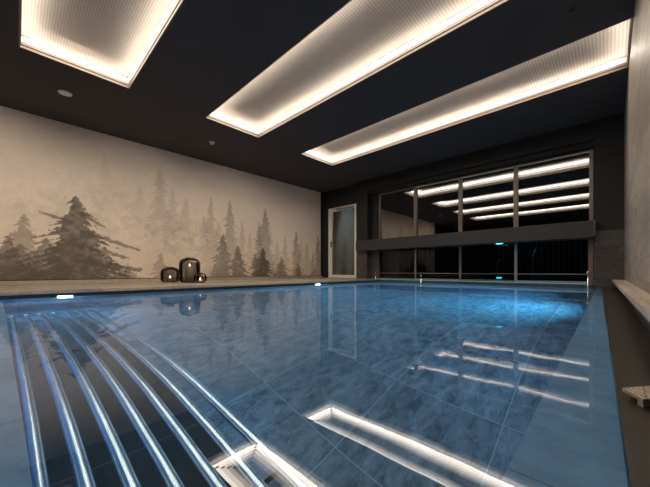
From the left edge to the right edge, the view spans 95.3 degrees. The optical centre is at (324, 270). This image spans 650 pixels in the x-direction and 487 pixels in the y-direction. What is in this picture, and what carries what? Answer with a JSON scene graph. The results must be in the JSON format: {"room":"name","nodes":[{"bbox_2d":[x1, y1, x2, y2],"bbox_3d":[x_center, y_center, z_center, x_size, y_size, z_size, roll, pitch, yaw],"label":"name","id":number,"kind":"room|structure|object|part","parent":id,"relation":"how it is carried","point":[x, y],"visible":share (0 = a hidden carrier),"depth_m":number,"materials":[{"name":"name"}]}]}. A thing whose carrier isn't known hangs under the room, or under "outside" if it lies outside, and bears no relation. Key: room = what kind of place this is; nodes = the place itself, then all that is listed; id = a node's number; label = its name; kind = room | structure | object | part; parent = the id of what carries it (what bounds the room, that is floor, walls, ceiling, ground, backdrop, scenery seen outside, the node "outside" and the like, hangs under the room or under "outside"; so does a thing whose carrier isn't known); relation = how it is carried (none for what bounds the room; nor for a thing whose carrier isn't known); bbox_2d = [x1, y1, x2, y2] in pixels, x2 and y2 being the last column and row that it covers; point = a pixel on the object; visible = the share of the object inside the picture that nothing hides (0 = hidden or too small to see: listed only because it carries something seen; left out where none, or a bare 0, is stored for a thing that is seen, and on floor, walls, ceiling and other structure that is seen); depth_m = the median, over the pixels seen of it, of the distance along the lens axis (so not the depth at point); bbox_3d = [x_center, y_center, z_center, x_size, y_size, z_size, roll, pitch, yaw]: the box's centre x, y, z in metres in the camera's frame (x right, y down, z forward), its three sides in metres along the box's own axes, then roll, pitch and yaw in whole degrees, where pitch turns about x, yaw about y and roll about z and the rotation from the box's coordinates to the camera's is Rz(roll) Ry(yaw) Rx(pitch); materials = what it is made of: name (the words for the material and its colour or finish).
{"room":"spa","nodes":[
{"label":"spa","id":0,"kind":"room"},
{"bbox_2d":[0,105,321,280],"bbox_3d":[-3.604,-1.010,5.548,0.138,2.780,10.220,0,0,44],"label":"wall","id":1,"kind":"structure","parent":0,"point":[0,105],"depth_m":6.16,"materials":[{"name":"beige paint"}]},
{"bbox_2d":[0,106,320,279],"bbox_3d":[-2.851,-1.127,6.225,0.012,2.530,7.840,0,0,44],"label":"wall mural","id":2,"kind":"object","parent":1,"relation":"attached to","point":[76,202],"visible":0.99,"depth_m":5.43},
{"bbox_2d":[0,276,322,284],"bbox_3d":[-3.583,0.179,5.458,0.016,0.058,10.120,0,0,44],"label":"baseboard","id":3,"kind":"structure","parent":1,"relation":"attached to","point":[272,277],"depth_m":5.30,"materials":[{"name":"beige stone"}]},
{"bbox_2d":[0,278,379,299],"bbox_3d":[-2.816,0.269,4.764,2.100,0.122,10.180,0,0,44],"label":"floor","id":4,"kind":"structure","parent":0,"point":[30,289],"depth_m":4.18,"materials":[{"name":"beige tile"}]},
{"bbox_2d":[160,267,178,282],"bbox_3d":[-2.791,0.070,5.340,0.320,0.277,0.320,0,0,44],"label":"lantern","id":5,"kind":"object","parent":4,"relation":"on","point":[169,280],"visible":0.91,"depth_m":5.26,"materials":[{"name":"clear glass"}]},
{"bbox_2d":[179,257,199,282],"bbox_3d":[-2.409,-0.013,5.270,0.354,0.442,0.354,0,0,44],"label":"lantern","id":6,"kind":"object","parent":4,"relation":"on","point":[189,269],"visible":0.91,"depth_m":5.21,"materials":[{"name":"clear glass"}]},
{"bbox_2d":[186,264,192,280],"bbox_3d":[-2.409,0.034,5.270,0.120,0.320,0.120,0,0,44],"label":"candle","id":7,"kind":"object","parent":6,"relation":"on","point":[189,269],"depth_m":5.22,"materials":[{"name":"beige wax"}]},
{"bbox_2d":[193,273,206,282],"bbox_3d":[-2.157,0.119,5.120,0.216,0.177,0.216,0,0,44],"label":"lantern","id":8,"kind":"object","parent":4,"relation":"on","point":[196,274],"visible":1,"depth_m":5.07,"materials":[{"name":"clear glass"}]},
{"bbox_2d":[0,282,628,486],"bbox_3d":[-0.528,0.280,2.522,4.308,0.001,10.110,0,0,44],"label":"pool water","id":9,"kind":"object","parent":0,"point":[363,384],"visible":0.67,"depth_m":0.69,"materials":[{"name":"blue liquid"}]},
{"bbox_2d":[0,0,634,192],"bbox_3d":[-1.260,-2.585,3.231,6.630,0.370,10.120,0,0,44],"label":"ceiling","id":10,"kind":"structure","parent":0,"point":[190,64],"depth_m":3.90,"materials":[{"name":"grey paint"}]},
{"bbox_2d":[58,90,71,96],"bbox_3d":[-3.510,-2.394,3.998,0.150,0.011,0.150,0,0,44],"label":"ceiling speaker","id":11,"kind":"object","parent":10,"relation":"attached to","point":[62,92],"visible":1,"depth_m":3.99,"materials":[{"name":"white plastic"}]},
{"bbox_2d":[18,0,184,88],"bbox_3d":[-1.224,-2.529,1.902,4.740,0.257,1.018,0,0,44],"label":"ceiling light","id":12,"kind":"object","parent":10,"relation":"attached to","point":[112,41],"visible":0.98,"depth_m":3.12,"materials":[{"name":"white plastic"}]},
{"bbox_2d":[205,0,508,137],"bbox_3d":[0.170,-2.529,3.356,4.740,0.257,0.980,0,0,44],"label":"ceiling light","id":13,"kind":"object","parent":10,"relation":"attached to","point":[361,39],"visible":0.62,"depth_m":3.44,"materials":[{"name":"white plastic"}]},
{"bbox_2d":[301,17,633,165],"bbox_3d":[1.540,-2.529,4.785,4.740,0.257,0.960,0,0,44],"label":"ceiling light","id":14,"kind":"object","parent":10,"relation":"attached to","point":[606,51],"visible":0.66,"depth_m":4.14,"materials":[{"name":"white plastic"}]},
{"bbox_2d":[568,7,576,12],"bbox_3d":[2.273,-2.398,2.725,0.064,0.004,0.064,0,0,44],"label":"recessed light","id":15,"kind":"object","parent":10,"relation":"in","point":[571,10],"visible":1,"depth_m":2.72,"materials":[{"name":"black plastic"}]},
{"bbox_2d":[322,184,356,277],"bbox_3d":[0.490,-1.010,8.667,1.430,2.780,0.150,0,0,44],"label":"wall","id":16,"kind":"structure","parent":0,"point":[344,196],"depth_m":8.90,"materials":[{"name":"black paint"}]},
{"bbox_2d":[328,204,355,277],"bbox_3d":[0.490,-0.826,8.564,1.054,2.068,0.148,0,0,44],"label":"door","id":17,"kind":"structure","parent":16,"relation":"in","point":[335,215],"depth_m":8.76,"materials":[{"name":"clear glass"}]},
{"bbox_3d":[0.524,-0.816,8.553,0.859,1.878,0.008,0,0,44],"label":"glass","id":18,"kind":"part","parent":17,"relation":"part of","materials":[{"name":"grey glass"}]},
{"bbox_2d":[338,209,388,274],"bbox_3d":[1.157,-1.070,9.260,1.654,2.700,1.630,0,0,44],"label":"wall","id":19,"kind":"structure","parent":0,"point":[346,242],"depth_m":9.87,"materials":[{"name":"paint"}]},
{"bbox_2d":[356,251,370,278],"bbox_3d":[1.097,0.465,8.009,0.346,2.230,0.360,0,0,44],"label":"wall","id":20,"kind":"structure","parent":0,"point":[363,258],"depth_m":7.86,"materials":[{"name":"paint"}]},
{"bbox_2d":[357,180,371,240],"bbox_3d":[1.104,-1.525,8.016,0.346,1.750,0.340,0,0,44],"label":"wall","id":21,"kind":"structure","parent":0,"point":[364,200],"depth_m":7.88,"materials":[{"name":"black paint"}]},
{"bbox_2d":[372,194,378,239],"bbox_3d":[1.385,-1.525,7.892,0.232,1.750,0.130,0,0,44],"label":"wall","id":22,"kind":"structure","parent":0,"point":[375,198],"depth_m":7.85,"materials":[{"name":"black paint"}]},
{"bbox_2d":[379,186,414,238],"bbox_3d":[1.806,-1.385,7.433,1.009,1.260,0.070,0,0,44],"label":"window","id":23,"kind":"structure","parent":22,"relation":"in","point":[397,207],"depth_m":7.43,"materials":[{"name":"clear glass"}]},
{"bbox_2d":[415,177,459,235],"bbox_3d":[2.539,-1.385,6.723,1.033,1.260,0.080,0,0,44],"label":"window","id":24,"kind":"structure","parent":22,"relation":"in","point":[437,204],"depth_m":6.71,"materials":[{"name":"clear glass"}]},
{"bbox_2d":[369,140,593,194],"bbox_3d":[2.843,-2.060,6.397,4.407,0.090,0.270,0,0,44],"label":"trim","id":25,"kind":"structure","parent":22,"relation":"attached to","point":[590,144],"depth_m":5.78,"materials":[{"name":"black paint"}]},
{"bbox_2d":[460,165,515,231],"bbox_3d":[3.280,-1.385,6.012,1.020,1.260,0.080,0,0,44],"label":"window","id":26,"kind":"structure","parent":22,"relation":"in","point":[487,198],"depth_m":6.00,"materials":[{"name":"clear glass"}]},
{"bbox_2d":[371,251,380,278],"bbox_3d":[1.375,0.465,7.867,0.252,2.230,0.180,0,0,44],"label":"cladding","id":27,"kind":"object","parent":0,"point":[375,255],"depth_m":7.77,"materials":[{"name":"stone"}]},
{"bbox_2d":[367,120,593,190],"bbox_3d":[2.819,-2.252,6.372,4.407,0.295,0.340,0,0,44],"label":"lintel","id":28,"kind":"object","parent":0,"point":[584,132],"visible":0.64,"depth_m":5.71,"materials":[{"name":"black paint"}]},
{"bbox_2d":[382,279,585,283],"bbox_3d":[2.864,0.217,6.269,4.109,0.014,0.006,0,0,44],"label":"trim","id":29,"kind":"structure","parent":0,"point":[382,279],"depth_m":5.88,"materials":[{"name":"grey metal"}]},
{"bbox_2d":[594,113,623,230],"bbox_3d":[4.533,-1.515,4.728,0.342,1.770,0.340,0,0,44],"label":"wall","id":30,"kind":"structure","parent":0,"point":[608,131],"depth_m":4.60,"materials":[{"name":"black paint"}]},
{"bbox_2d":[356,220,594,250],"bbox_3d":[2.617,-0.647,6.326,4.670,0.283,0.375,0,0,44],"label":"beam","id":31,"kind":"structure","parent":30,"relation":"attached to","point":[581,230],"depth_m":5.61,"materials":[{"name":"brown metal"}]},
{"bbox_2d":[516,149,592,226],"bbox_3d":[4.044,-1.385,5.280,1.096,1.260,0.080,0,0,44],"label":"window","id":32,"kind":"structure","parent":30,"relation":"in","point":[557,189],"depth_m":5.24,"materials":[{"name":"clear glass"}]},
{"bbox_2d":[594,229,624,288],"bbox_3d":[4.526,0.475,4.721,0.342,2.210,0.360,0,0,44],"label":"wall","id":33,"kind":"structure","parent":0,"point":[609,245],"depth_m":4.59,"materials":[{"name":"stone"}]},
{"bbox_2d":[602,288,649,486],"bbox_3d":[1.002,0.903,0.979,0.248,1.254,10.000,0,0,44],"label":"floor","id":34,"kind":"structure","parent":0,"point":[629,340],"depth_m":0.80,"materials":[{"name":"grey tile"}]},
{"bbox_2d":[612,280,649,334],"bbox_3d":[1.029,0.205,0.925,0.135,0.141,9.960,0,0,44],"label":"bench","id":35,"kind":"object","parent":34,"relation":"on","point":[639,300],"visible":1,"depth_m":1.62,"materials":[{"name":"beige wood"}]},
{"bbox_2d":[622,386,649,406],"bbox_3d":[0.683,0.267,0.628,0.101,0.018,0.054,0,0,-9],"label":"bench","id":36,"kind":"object","parent":34,"relation":"on","point":[642,394],"visible":1,"depth_m":0.62,"materials":[{"name":"beige stone"}]},
{"bbox_2d":[624,0,649,293],"bbox_3d":[1.256,-0.410,0.956,0.150,3.980,10.320,0,0,44],"label":"wall","id":37,"kind":"structure","parent":0,"point":[637,104],"depth_m":2.36,"materials":[{"name":"brown stone"}]},
{"bbox_3d":[-0.414,0.930,2.682,4.650,1.200,10.500,0,0,44],"label":"wall","id":38,"kind":"structure","parent":0,"visible":0},
{"bbox_2d":[380,249,414,278],"bbox_3d":[1.809,-0.156,7.437,0.973,0.728,0.040,0,0,44],"label":"window","id":39,"kind":"structure","parent":38,"relation":"in","point":[395,264],"depth_m":7.41,"materials":[{"name":"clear glass"}]},
{"bbox_3d":[1.809,0.130,7.437,0.973,0.156,0.040,0,0,44],"label":"frame","id":40,"kind":"part","parent":39,"relation":"part of","materials":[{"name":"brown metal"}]},
{"bbox_2d":[415,247,458,279],"bbox_3d":[2.530,-0.150,6.735,1.027,0.740,0.055,0,0,44],"label":"window","id":41,"kind":"structure","parent":38,"relation":"in","point":[432,263],"depth_m":6.72,"materials":[{"name":"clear glass"}]},
{"bbox_2d":[380,279,592,287],"bbox_3d":[2.921,0.310,6.322,4.159,0.180,0.150,0,0,44],"label":"trim","id":42,"kind":"structure","parent":38,"relation":"on","point":[381,280],"depth_m":5.78,"materials":[{"name":"stone"}]},
{"bbox_2d":[459,244,513,281],"bbox_3d":[3.268,-0.150,6.028,1.024,0.740,0.055,0,0,44],"label":"window","id":43,"kind":"structure","parent":38,"relation":"in","point":[483,262],"depth_m":6.01,"materials":[{"name":"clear glass"}]},
{"bbox_2d":[514,239,592,283],"bbox_3d":[4.036,-0.150,5.288,1.118,0.740,0.080,0,0,44],"label":"window","id":44,"kind":"structure","parent":38,"relation":"in","point":[557,261],"depth_m":5.26,"materials":[{"name":"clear glass"}]},
{"bbox_2d":[586,271,589,287],"bbox_3d":[4.320,0.267,4.863,0.052,0.526,0.051,0,0,44],"label":"steel post","id":45,"kind":"object","parent":38,"relation":"attached to","point":[587,272],"visible":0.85,"depth_m":4.85,"materials":[{"name":"silver metal"}]},
{"bbox_3d":[4.320,0.285,4.863,0.032,0.490,0.031,0,0,44],"label":"post","id":46,"kind":"part","parent":45,"relation":"part of","materials":[{"name":"metal"}]},
{"label":"outside","id":47,"kind":"structure","parent":0,"visible":0},
{"bbox_3d":[5.129,0.870,9.684,12.000,1.420,6.920,0,0,44],"label":"ground","id":48,"kind":"structure","parent":47,"visible":0},
{"bbox_2d":[404,240,572,249],"bbox_3d":[6.384,-0.880,10.559,12.600,2.080,0.080,0,0,44],"label":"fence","id":49,"kind":"object","parent":48,"relation":"on","point":[568,240],"visible":0.02,"depth_m":10.71,"materials":[{"name":"black metal"}]},
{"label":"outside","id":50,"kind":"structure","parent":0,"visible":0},
{"bbox_2d":[407,279,593,284],"bbox_3d":[3.614,0.287,8.103,12.000,0.025,2.500,0,0,44],"label":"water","id":51,"kind":"structure","parent":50,"point":[407,279],"depth_m":7.59,"materials":[{"name":"blue liquid"}]}
]}

